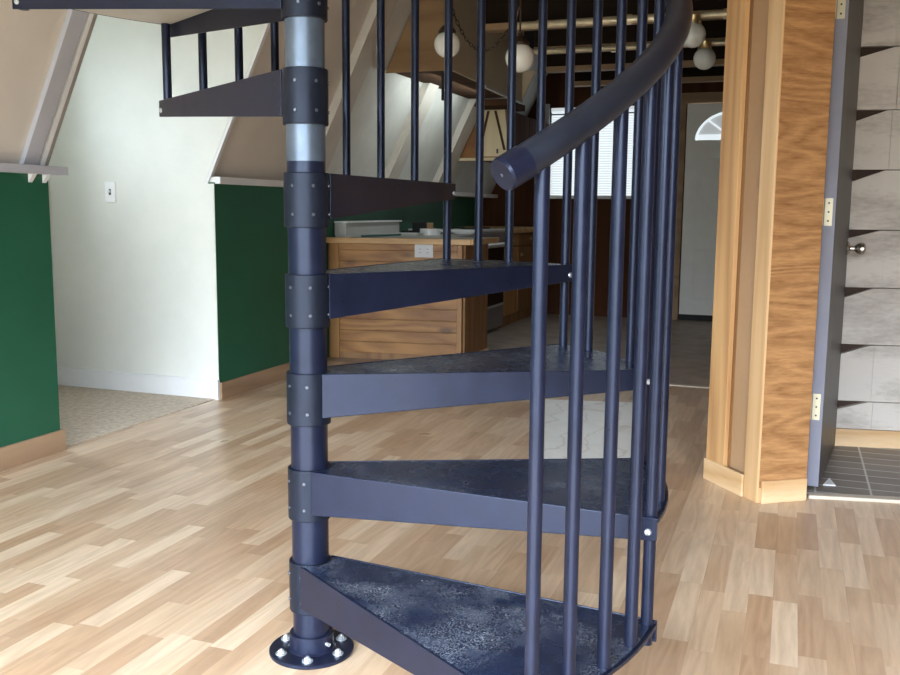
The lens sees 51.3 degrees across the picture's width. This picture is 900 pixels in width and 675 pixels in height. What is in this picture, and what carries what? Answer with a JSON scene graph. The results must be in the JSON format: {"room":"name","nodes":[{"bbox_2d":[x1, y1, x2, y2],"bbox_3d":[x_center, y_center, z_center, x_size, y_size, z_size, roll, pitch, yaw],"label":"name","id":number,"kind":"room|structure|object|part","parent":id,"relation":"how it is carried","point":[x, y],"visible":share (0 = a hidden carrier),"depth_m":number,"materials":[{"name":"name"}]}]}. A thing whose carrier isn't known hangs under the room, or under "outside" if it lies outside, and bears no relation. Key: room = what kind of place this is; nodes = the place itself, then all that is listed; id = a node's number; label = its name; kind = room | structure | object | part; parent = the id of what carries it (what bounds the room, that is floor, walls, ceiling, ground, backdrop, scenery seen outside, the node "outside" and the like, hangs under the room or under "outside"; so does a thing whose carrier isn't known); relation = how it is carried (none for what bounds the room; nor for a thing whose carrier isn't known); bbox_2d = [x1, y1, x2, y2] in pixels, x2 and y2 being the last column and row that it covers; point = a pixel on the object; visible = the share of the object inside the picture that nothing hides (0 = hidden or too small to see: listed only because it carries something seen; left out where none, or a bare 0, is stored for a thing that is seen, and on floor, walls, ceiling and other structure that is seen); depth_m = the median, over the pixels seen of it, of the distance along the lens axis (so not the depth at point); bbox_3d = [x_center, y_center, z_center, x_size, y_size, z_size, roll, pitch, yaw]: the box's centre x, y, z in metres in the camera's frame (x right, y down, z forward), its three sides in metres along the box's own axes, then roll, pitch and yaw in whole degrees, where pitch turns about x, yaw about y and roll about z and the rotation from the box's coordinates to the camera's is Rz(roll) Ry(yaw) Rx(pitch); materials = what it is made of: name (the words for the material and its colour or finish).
{"room":"living room","nodes":[
{"label":"living room","id":0,"kind":"room"},
{"bbox_2d":[0,0,67,163],"bbox_3d":[-2.087,-1.597,1.642,1.278,2.338,4.520,3,8,20],"label":"ceiling","id":1,"kind":"structure","parent":0,"point":[28,39],"depth_m":3.74,"materials":[{"name":"beige paint"}]},
{"bbox_2d":[48,165,57,366],"bbox_3d":[-2.681,-0.821,5.040,0.140,2.400,1.490,3,8,20],"label":"wall","id":2,"kind":"structure","parent":0,"point":[48,165],"depth_m":5.67,"materials":[{"name":"white paint"}]},
{"bbox_2d":[49,15,280,379],"bbox_3d":[-1.641,-0.862,5.413,1.757,2.400,0.140,3,8,20],"label":"wall","id":3,"kind":"structure","parent":0,"point":[135,275],"depth_m":5.40,"materials":[{"name":"white paint"}]},
{"bbox_2d":[105,182,115,201],"bbox_3d":[-1.982,-0.847,5.454,0.074,0.118,0.020,3,8,20],"label":"light switch","id":4,"kind":"object","parent":3,"relation":"attached to","point":[110,187],"visible":1,"depth_m":5.46,"materials":[{"name":"white plastic"}]},
{"bbox_2d":[205,23,269,183],"bbox_3d":[-0.841,-1.954,4.915,1.126,2.296,0.026,3,8,20],"label":"trim","id":5,"kind":"structure","parent":3,"relation":"attached to","point":[267,26],"depth_m":5.14,"materials":[{"name":"white paint"}]},
{"bbox_2d":[0,172,474,446],"bbox_3d":[-1.552,-0.230,5.105,0.300,1.232,11.000,3,8,20],"label":"wall","id":6,"kind":"structure","parent":0,"point":[252,236],"depth_m":5.31,"materials":[{"name":"green paint"}]},
{"bbox_2d":[0,163,67,174],"bbox_3d":[-2.533,-0.452,2.003,0.135,0.036,4.605,3,8,20],"label":"trim","id":7,"kind":"structure","parent":6,"relation":"attached to","point":[4,167],"depth_m":3.94,"materials":[{"name":"grey paint"}]},
{"bbox_2d":[28,174,50,182],"bbox_3d":[-1.750,-0.679,3.997,0.029,0.036,0.102,3,8,20],"label":"trim","id":8,"kind":"structure","parent":6,"relation":"attached to","point":[31,177],"depth_m":4.02,"materials":[{"name":"white paint"}]},
{"bbox_2d":[19,9,87,164],"bbox_3d":[-1.286,-1.810,3.663,1.106,2.250,0.086,3,8,20],"label":"trim","id":9,"kind":"structure","parent":6,"relation":"attached to","point":[74,21],"depth_m":3.88,"materials":[{"name":"grey paint"}]},
{"bbox_2d":[39,13,97,165],"bbox_3d":[-1.266,-1.819,3.721,1.105,2.250,0.039,3,8,20],"label":"trim","id":10,"kind":"structure","parent":6,"relation":"attached to","point":[80,45],"depth_m":3.96,"materials":[{"name":"white paint"}]},
{"bbox_2d":[0,362,289,470],"bbox_3d":[-2.635,0.547,3.459,1.166,0.115,7.000,3,8,20],"label":"baseboard","id":11,"kind":"structure","parent":6,"relation":"attached to","point":[89,378],"depth_m":5.49,"materials":[{"name":"white paint"}]},
{"bbox_2d":[209,177,497,197],"bbox_3d":[-0.493,-1.204,7.687,0.235,0.038,5.225,3,8,20],"label":"trim","id":12,"kind":"structure","parent":6,"relation":"attached to","point":[218,180],"depth_m":5.58,"materials":[{"name":"white paint"}]},
{"bbox_2d":[325,0,397,171],"bbox_3d":[-0.427,-2.106,5.951,1.135,2.263,0.210,3,8,20],"label":"trim","id":13,"kind":"structure","parent":6,"relation":"attached to","point":[363,53],"depth_m":6.03,"materials":[{"name":"beige wood"}]},
{"bbox_2d":[385,83,438,178],"bbox_3d":[0.000,-2.260,7.111,1.135,2.263,0.200,3,8,20],"label":"trim","id":14,"kind":"structure","parent":6,"relation":"attached to","point":[427,92],"depth_m":7.27,"materials":[{"name":"white wood"}]},
{"bbox_2d":[432,98,486,182],"bbox_3d":[0.386,-2.398,8.158,1.135,2.263,0.250,3,8,20],"label":"trim","id":15,"kind":"structure","parent":6,"relation":"attached to","point":[465,126],"depth_m":8.29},
{"bbox_2d":[213,0,372,180],"bbox_3d":[-0.701,-2.095,5.404,1.278,2.338,1.060,3,8,20],"label":"ceiling","id":16,"kind":"structure","parent":0,"point":[259,147],"depth_m":5.59,"materials":[{"name":"beige paint"}]},
{"bbox_2d":[326,0,547,193],"bbox_3d":[0.196,-2.417,7.839,1.278,2.338,4.170,3,8,20],"label":"ceiling","id":17,"kind":"structure","parent":0,"point":[363,116],"depth_m":7.02,"materials":[{"name":"grey paint"}]},
{"bbox_2d":[458,99,548,162],"bbox_3d":[0.537,-1.927,9.018,0.571,0.510,1.798,3,8,20],"label":"upper cabinet","id":18,"kind":"object","parent":17,"relation":"attached to","point":[495,110],"visible":0.41,"depth_m":8.44,"materials":[{"name":"brown wood"}]},
{"bbox_3d":[0.301,-1.834,8.483,0.501,0.435,0.018,3,8,20],"label":"panel","id":19,"kind":"part","parent":18,"relation":"part of","materials":[{"name":"beige wood"}]},
{"bbox_3d":[0.425,-2.070,8.370,0.358,0.055,0.550,3,8,20],"label":"cornice","id":20,"kind":"part","parent":18,"relation":"part of","materials":[{"name":"brown wood"}]},
{"bbox_3d":[0.613,-1.873,8.719,0.080,0.395,0.620,3,8,20],"label":"door","id":21,"kind":"part","parent":18,"relation":"part of","materials":[{"name":"brown wood"}]},
{"bbox_3d":[0.832,-1.952,9.315,0.080,0.395,0.620,3,8,20],"label":"door","id":22,"kind":"part","parent":18,"relation":"part of","materials":[{"name":"brown wood"}]},
{"bbox_2d":[0,314,899,674],"bbox_3d":[0.760,0.535,4.408,7.100,0.064,11.100,3,8,20],"label":"floor","id":23,"kind":"structure","parent":0,"point":[162,545],"depth_m":3.09,"materials":[{"name":"laminate"}]},
{"bbox_2d":[12,0,692,674],"bbox_3d":[-0.147,-1.032,2.306,1.713,3.600,1.151,7,10,40],"label":"spiral staircase","id":24,"kind":"structure","parent":23,"relation":"on","point":[423,624],"depth_m":2.15,"materials":[{"name":"metal"}]},
{"bbox_3d":[-0.145,-1.215,2.281,1.713,1.727,1.150,7,10,40],"label":"handrail","id":25,"kind":"part","parent":24,"relation":"part of","materials":[{"name":"plastic"}]},
{"bbox_2d":[328,243,488,359],"bbox_3d":[-0.299,-0.288,7.053,1.020,0.846,0.718,3,8,20],"label":"base cabinet","id":26,"kind":"object","parent":23,"relation":"on","point":[454,326],"visible":0.62,"depth_m":6.82,"materials":[{"name":"brown wood"}]},
{"bbox_3d":[-0.378,-0.650,6.744,0.881,0.045,0.016,2,8,11],"label":"rail","id":27,"kind":"part","parent":26,"relation":"part of","materials":[{"name":"brown wood"}]},
{"bbox_2d":[326,234,498,244],"bbox_3d":[-0.136,-0.773,7.337,1.081,0.041,1.547,3,8,20],"label":"countertop","id":28,"kind":"structure","parent":26,"relation":"on","point":[425,239],"depth_m":6.75,"materials":[{"name":"brown laminate"}]},
{"bbox_2d":[334,220,401,236],"bbox_3d":[-0.627,-0.861,7.376,0.119,0.117,1.020,3,8,20],"label":"tray","id":29,"kind":"object","parent":28,"relation":"on","point":[370,227],"visible":0.87,"depth_m":7.21,"materials":[{"name":"white plastic"}]},
{"bbox_2d":[361,234,400,236],"bbox_3d":[-0.522,-0.781,7.166,0.015,0.016,0.583,4,9,26],"label":"rod","id":30,"kind":"object","parent":28,"relation":"on","point":[377,235],"visible":1,"depth_m":7.13,"materials":[{"name":"grey metal"}]},
{"bbox_2d":[397,232,422,235],"bbox_3d":[-0.321,-0.828,7.509,0.180,0.022,0.130,3,8,20],"label":"paper pad","id":31,"kind":"object","parent":28,"relation":"on","point":[402,233],"visible":0.87,"depth_m":7.45,"materials":[{"name":"white paper"}]},
{"bbox_2d":[401,230,419,232],"bbox_3d":[-0.259,-0.897,7.993,0.200,0.030,0.350,3,8,20],"label":"case","id":32,"kind":"object","parent":28,"relation":"on","point":[406,231],"visible":0.19,"depth_m":7.84,"materials":[{"name":"black plastic"}]},
{"bbox_2d":[412,222,432,230],"bbox_3d":[-0.232,-0.954,8.029,0.120,0.072,0.190,3,8,20],"label":"wooden block","id":33,"kind":"object","parent":32,"relation":"on","point":[416,226],"visible":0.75,"depth_m":7.95,"materials":[{"name":"brown wood"}]},
{"bbox_2d":[420,229,440,234],"bbox_3d":[-0.162,-0.865,7.677,0.170,0.052,0.170,3,8,20],"label":"tape roll","id":34,"kind":"object","parent":28,"relation":"on","point":[424,231],"visible":0.93,"depth_m":7.60,"materials":[{"name":"white plastic"}]},
{"bbox_2d":[454,233,473,234],"bbox_3d":[0.115,-0.869,7.854,0.174,0.016,0.174,3,8,20],"label":"plate","id":35,"kind":"object","parent":28,"relation":"on","point":[454,233],"visible":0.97,"depth_m":7.79,"materials":[{"name":"white plastic"}]},
{"bbox_2d":[415,244,432,257],"bbox_3d":[-0.186,-0.619,6.702,0.135,0.094,0.010,2,8,11],"label":"power outlet","id":36,"kind":"object","parent":26,"relation":"attached to","point":[421,250],"depth_m":6.70,"materials":[{"name":"plastic"}]},
{"bbox_3d":[0.192,-0.283,6.974,0.016,0.825,0.530,3,8,20],"label":"panel","id":37,"kind":"part","parent":26,"relation":"part of","materials":[{"name":"brown wood"}]},
{"bbox_2d":[408,227,504,330],"bbox_3d":[0.090,-0.537,8.500,0.732,0.917,0.695,3,8,20],"label":"stove","id":38,"kind":"object","parent":23,"relation":"on","point":[495,250],"visible":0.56,"depth_m":8.44,"materials":[{"name":"black metal"}]},
{"bbox_2d":[408,228,504,232],"bbox_3d":[0.070,-0.969,8.450,0.680,0.025,0.695,3,8,20],"label":"cooktop","id":39,"kind":"object","parent":38,"relation":"in","point":[453,230],"depth_m":8.16,"materials":[{"name":"white metal"}]},
{"bbox_3d":[0.380,-0.894,8.346,0.022,0.080,0.675,3,8,20],"label":"control panel","id":40,"kind":"part","parent":38,"relation":"part of","materials":[{"name":"black metal"}]},
{"bbox_3d":[0.372,-0.173,8.445,0.018,0.195,0.675,3,8,20],"label":"drawer","id":41,"kind":"part","parent":38,"relation":"part of","materials":[{"name":"grey metal"}]},
{"bbox_3d":[0.375,-0.567,8.391,0.018,0.560,0.675,3,8,20],"label":"oven door","id":42,"kind":"part","parent":38,"relation":"part of","materials":[{"name":"black glass"}]},
{"bbox_3d":[0.411,-0.823,8.347,0.057,0.044,0.590,3,8,20],"label":"handle","id":43,"kind":"part","parent":38,"relation":"part of","materials":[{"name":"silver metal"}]},
{"bbox_2d":[496,233,517,327],"bbox_3d":[0.279,-0.575,9.095,0.692,0.875,0.528,3,8,20],"label":"base cabinet","id":44,"kind":"object","parent":23,"relation":"on","point":[509,297],"visible":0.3,"depth_m":9.06,"materials":[{"name":"brown wood"}]},
{"bbox_3d":[0.573,-0.927,8.940,0.018,0.110,0.498,3,8,20],"label":"drawer","id":45,"kind":"part","parent":44,"relation":"part of","materials":[{"name":"brown wood"}]},
{"bbox_3d":[0.569,-0.541,8.993,0.018,0.640,0.498,3,8,20],"label":"door","id":46,"kind":"part","parent":44,"relation":"part of","materials":[{"name":"brown wood"}]},
{"bbox_2d":[515,232,532,321],"bbox_3d":[0.511,-0.658,9.723,0.692,0.875,0.818,3,8,20],"label":"base cabinet","id":47,"kind":"object","parent":23,"relation":"on","point":[525,240],"visible":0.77,"depth_m":9.48,"materials":[{"name":"brown wood"}]},
{"bbox_2d":[464,226,532,233],"bbox_3d":[0.431,-1.084,9.412,0.706,0.049,1.348,3,8,20],"label":"countertop","id":48,"kind":"structure","parent":47,"relation":"on","point":[516,229],"depth_m":9.26,"materials":[{"name":"brown wood"}]},
{"bbox_3d":[0.801,-0.624,9.621,0.018,0.640,0.788,3,8,20],"label":"door","id":49,"kind":"part","parent":47,"relation":"part of","materials":[{"name":"brown wood"}]},
{"bbox_3d":[0.804,-1.010,9.569,0.018,0.110,0.788,3,8,20],"label":"drawer","id":50,"kind":"part","parent":47,"relation":"part of","materials":[{"name":"brown wood"}]},
{"bbox_2d":[669,383,708,387],"bbox_3d":[0.879,0.268,6.155,1.910,0.006,0.060,3,8,20],"label":"trim","id":51,"kind":"structure","parent":23,"relation":"on","point":[671,384],"depth_m":5.92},
{"bbox_2d":[823,478,835,485],"bbox_3d":[1.544,0.588,3.818,0.047,0.004,0.115,3,8,20],"label":"paper scrap","id":52,"kind":"object","parent":23,"relation":"on","point":[829,482],"visible":1,"depth_m":3.79,"materials":[{"name":"white paper"}]},
{"bbox_2d":[806,492,899,503],"bbox_3d":[2.224,0.636,3.498,1.700,0.014,0.048,2,8,9],"label":"trim","id":53,"kind":"structure","parent":23,"relation":"on","point":[811,495],"depth_m":3.59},
{"bbox_2d":[524,31,533,49],"bbox_3d":[2.638,-2.510,6.911,5.800,0.100,4.400,3,8,20],"label":"ceiling","id":54,"kind":"structure","parent":0,"point":[529,35],"depth_m":8.34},
{"bbox_2d":[386,0,535,103],"bbox_3d":[0.139,-2.115,7.163,0.602,0.785,1.762,3,8,20],"label":"upper cabinet","id":55,"kind":"object","parent":54,"relation":"hanging from","point":[431,12],"visible":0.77,"depth_m":6.56,"materials":[{"name":"brown wood"}]},
{"bbox_3d":[-0.220,-2.108,6.362,0.470,0.590,0.018,3,8,20],"label":"panel","id":56,"kind":"part","parent":55,"relation":"part of","materials":[{"name":"brown wood"}]},
{"bbox_2d":[434,25,444,57],"label":"globe pendant","id":57,"kind":"object","parent":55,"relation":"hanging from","point":[439,44],"depth_m":5.32,"materials":[{"name":"white glass"}]},
{"bbox_3d":[-0.016,-1.679,5.368,0.150,0.150,0.150,3,8,20],"label":"globe","id":58,"kind":"part","parent":57,"relation":"part of","materials":[{"name":"white glass"}]},
{"bbox_3d":[-0.049,-1.722,6.371,0.015,0.215,0.016,3,8,20],"label":"corner post","id":59,"kind":"part","parent":55,"relation":"part of","materials":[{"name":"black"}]},
{"bbox_3d":[0.082,-1.953,7.212,0.460,0.020,1.730,3,8,20],"label":"panel","id":60,"kind":"part","parent":55,"relation":"part of","materials":[{"name":"brown wood"}]},
{"bbox_2d":[453,9,476,55],"label":"globe pendant","id":61,"kind":"object","parent":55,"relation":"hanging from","point":[456,42],"depth_m":5.31,"materials":[{"name":"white glass"}]},
{"bbox_3d":[0.309,-2.192,7.090,0.018,0.610,1.762,3,8,20],"label":"panel","id":62,"kind":"part","parent":55,"relation":"part of","materials":[{"name":"wood"}]},
{"bbox_2d":[485,29,507,51],"label":"chain","id":63,"kind":"object","parent":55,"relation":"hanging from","point":[506,31],"depth_m":5.00,"materials":[{"name":"black metal"}]},
{"bbox_3d":[0.175,-1.738,5.101,0.019,0.367,0.650,-5,10,-36],"label":"swag chain","id":64,"kind":"part","parent":63,"relation":"part of","materials":[{"name":"brown metal"}]},
{"bbox_2d":[483,73,723,319],"bbox_3d":[1.913,-1.702,9.605,3.500,3.000,0.120,3,8,20],"label":"wall","id":65,"kind":"structure","parent":0,"point":[493,208],"depth_m":9.82,"materials":[{"name":"brown wood"}]},
{"bbox_2d":[545,104,633,198],"bbox_3d":[1.461,-1.916,9.721,1.090,1.005,0.120,3,8,20],"label":"window","id":66,"kind":"structure","parent":65,"relation":"in","point":[606,134],"depth_m":9.71,"materials":[{"name":"grey glass"}]},
{"bbox_3d":[1.454,-1.913,9.703,1.090,1.005,0.080,3,8,20],"label":"frame","id":67,"kind":"part","parent":66,"relation":"part of","materials":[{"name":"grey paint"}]},
{"bbox_2d":[672,92,722,319],"bbox_3d":[2.880,-1.268,9.228,1.380,2.260,0.025,3,8,20],"label":"trim","id":68,"kind":"structure","parent":65,"relation":"attached to","point":[700,97],"depth_m":9.37,"materials":[{"name":"wood"}]},
{"bbox_2d":[679,103,722,320],"bbox_3d":[2.776,-1.226,9.300,0.900,2.155,0.052,3,8,20],"label":"door","id":69,"kind":"structure","parent":65,"relation":"in","point":[704,120],"depth_m":9.37,"materials":[{"name":"grey paint"}]},
{"bbox_3d":[2.768,-1.068,9.304,0.660,1.400,0.010,3,8,20],"label":"panel","id":70,"kind":"part","parent":69,"relation":"part of","materials":[{"name":"white paint"}]},
{"bbox_3d":[2.796,-2.084,9.189,0.750,0.285,0.006,3,8,20],"label":"fanlight pane","id":71,"kind":"part","parent":69,"relation":"part of","materials":[{"name":"grey glass"}]},
{"bbox_2d":[693,41,715,69],"bbox_3d":[1.770,-1.958,6.513,0.152,0.188,0.152,3,8,20],"label":"globe bulb","id":72,"kind":"object","parent":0,"point":[704,58],"visible":0.98,"depth_m":6.47,"materials":[{"name":"white glass"}]},
{"bbox_2d":[697,41,711,49],"bbox_3d":[1.771,-2.022,6.505,0.085,0.059,0.085,5,9,30],"label":"socket","id":73,"kind":"object","parent":72,"relation":"attached to","point":[706,45],"depth_m":6.47,"materials":[{"name":"gold metal"}]},
{"bbox_2d":[728,466,743,486],"bbox_3d":[2.205,-1.053,6.256,0.359,2.620,6.076,3,8,20],"label":"wall partition","id":74,"kind":"structure","parent":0,"point":[728,466],"depth_m":3.72,"materials":[{"name":"brown wood"}]},
{"bbox_2d":[517,13,665,29],"bbox_3d":[0.881,-1.983,5.881,0.995,0.055,0.053,3,8,20],"label":"light bar","id":75,"kind":"object","parent":74,"relation":"attached to","point":[631,19],"visible":0.44,"depth_m":5.88,"materials":[{"name":"gold metal"}]},
{"bbox_2d":[485,0,726,32],"bbox_3d":[1.039,-2.151,5.877,1.685,0.362,0.095,3,8,20],"label":"trim","id":76,"kind":"structure","parent":74,"relation":"attached to","point":[497,11],"depth_m":5.97,"materials":[{"name":"brown wood"}]},
{"bbox_2d":[534,40,725,54],"bbox_3d":[1.377,-2.086,6.714,1.590,0.055,0.048,3,8,20],"label":"light bar","id":77,"kind":"object","parent":74,"relation":"attached to","point":[612,48],"visible":0.42,"depth_m":6.78,"materials":[{"name":"gold metal"}]},
{"bbox_2d":[534,19,726,54],"bbox_3d":[1.400,-2.266,6.749,1.610,0.362,0.095,3,8,20],"label":"trim","id":78,"kind":"structure","parent":74,"relation":"attached to","point":[715,29],"depth_m":6.80,"materials":[{"name":"brown wood"}]},
{"bbox_2d":[546,46,724,73],"bbox_3d":[1.632,-2.389,7.668,1.810,0.362,0.095,3,8,20],"label":"trim","id":79,"kind":"structure","parent":74,"relation":"attached to","point":[556,63],"depth_m":7.76,"materials":[{"name":"brown wood"}]},
{"bbox_2d":[574,66,723,86],"bbox_3d":[1.957,-2.506,8.553,1.810,0.362,0.095,3,8,20],"label":"trim","id":80,"kind":"structure","parent":74,"relation":"attached to","point":[715,73],"depth_m":8.45,"materials":[{"name":"brown wood"}]},
{"bbox_2d":[684,14,705,47],"bbox_3d":[1.466,-1.843,5.649,0.152,0.188,0.152,3,8,20],"label":"globe bulb","id":81,"kind":"object","parent":74,"relation":"attached to","point":[697,33],"visible":0.71,"depth_m":5.60,"materials":[{"name":"white glass"}]},
{"bbox_2d":[692,14,701,23],"bbox_3d":[1.466,-1.907,5.640,0.085,0.059,0.085,5,9,30],"label":"socket","id":82,"kind":"object","parent":81,"relation":"attached to","point":[696,17],"depth_m":5.60,"materials":[{"name":"gold metal"}]},
{"bbox_2d":[700,8,726,18],"bbox_3d":[1.654,-1.937,5.604,0.300,0.055,0.051,3,8,20],"label":"light bar","id":83,"kind":"object","parent":74,"relation":"attached to","point":[723,13],"visible":0.54,"depth_m":5.61,"materials":[{"name":"gold metal"}]},
{"bbox_2d":[703,457,743,496],"bbox_3d":[1.091,0.555,3.747,0.010,0.088,0.267,-2,8,-17],"label":"baseboard","id":84,"kind":"structure","parent":74,"relation":"attached to","point":[714,472],"depth_m":3.73,"materials":[{"name":"brown wood"}]},
{"bbox_2d":[706,0,753,466],"bbox_3d":[1.097,-0.709,3.649,0.024,2.620,0.125,-2,8,-17],"label":"trim","id":85,"kind":"structure","parent":74,"relation":"attached to","point":[738,11],"depth_m":3.67,"materials":[{"name":"brown wood"}]},
{"bbox_2d":[730,0,768,472],"bbox_3d":[1.153,-0.733,3.513,0.012,2.535,0.121,-2,8,-17],"label":"trim","id":86,"kind":"structure","parent":74,"relation":"attached to","point":[760,7],"depth_m":3.57,"materials":[{"name":"brown wood"}]},
{"bbox_2d":[743,0,785,502],"bbox_3d":[1.170,-0.676,3.414,0.026,2.620,0.087,-2,8,-17],"label":"trim","id":87,"kind":"structure","parent":74,"relation":"attached to","point":[776,14],"depth_m":3.45,"materials":[{"name":"brown wood"}]},
{"bbox_2d":[807,0,865,486],"bbox_3d":[1.652,-0.448,3.912,0.126,2.018,0.788,4,9,27],"label":"door","id":88,"kind":"structure","parent":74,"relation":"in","point":[835,245],"depth_m":3.69,"materials":[{"name":"grey paint"}]},
{"bbox_3d":[1.820,-0.399,4.202,0.083,0.062,0.064,3,8,20],"label":"knob","id":89,"kind":"part","parent":88,"relation":"part of","materials":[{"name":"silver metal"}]},
{"bbox_2d":[759,0,835,487],"bbox_3d":[1.275,-0.704,3.400,0.204,2.560,0.018,-2,8,-15],"label":"wall","id":90,"kind":"structure","parent":0,"point":[809,25],"depth_m":3.44,"materials":[{"name":"brown wood"}]},
{"bbox_2d":[760,478,806,503],"bbox_3d":[1.268,0.582,3.559,0.194,0.088,0.014,-2,8,-15],"label":"baseboard","id":91,"kind":"structure","parent":90,"relation":"attached to","point":[784,490],"depth_m":3.55,"materials":[{"name":"brown wood"}]},
{"bbox_2d":[812,0,899,430],"bbox_3d":[2.416,-0.772,4.199,2.050,2.620,0.083,2,8,10],"label":"wall","id":92,"kind":"structure","parent":0,"point":[869,376],"depth_m":4.29,"materials":[{"name":"tile"}]},
{"bbox_2d":[809,428,899,448],"bbox_3d":[2.471,0.492,4.312,1.900,0.086,0.014,2,8,10],"label":"baseboard","id":93,"kind":"structure","parent":92,"relation":"attached to","point":[843,437],"depth_m":4.39,"materials":[{"name":"brown wood"}]},
{"bbox_3d":[0.712,-1.660,1.709,5.800,0.100,6.820,3,8,20],"label":"ceiling","id":94,"kind":"structure","parent":0,"visible":0},
{"bbox_2d":[505,0,533,72],"bbox_3d":[0.366,-1.788,4.837,0.150,0.815,0.150,3,8,20],"label":"globe pendant","id":95,"kind":"object","parent":94,"relation":"hanging from","point":[525,55],"visible":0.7,"depth_m":4.83,"materials":[{"name":"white glass"}]},
{"bbox_3d":[0.363,-1.458,4.881,0.150,0.150,0.150,3,8,20],"label":"globe","id":96,"kind":"part","parent":95,"relation":"part of","materials":[{"name":"white glass"}]},
{"bbox_3d":[0.367,-1.884,4.824,0.009,0.620,0.009,8,10,42],"label":"cord","id":97,"kind":"part","parent":95,"relation":"part of","materials":[{"name":"brown metal"}]}
]}

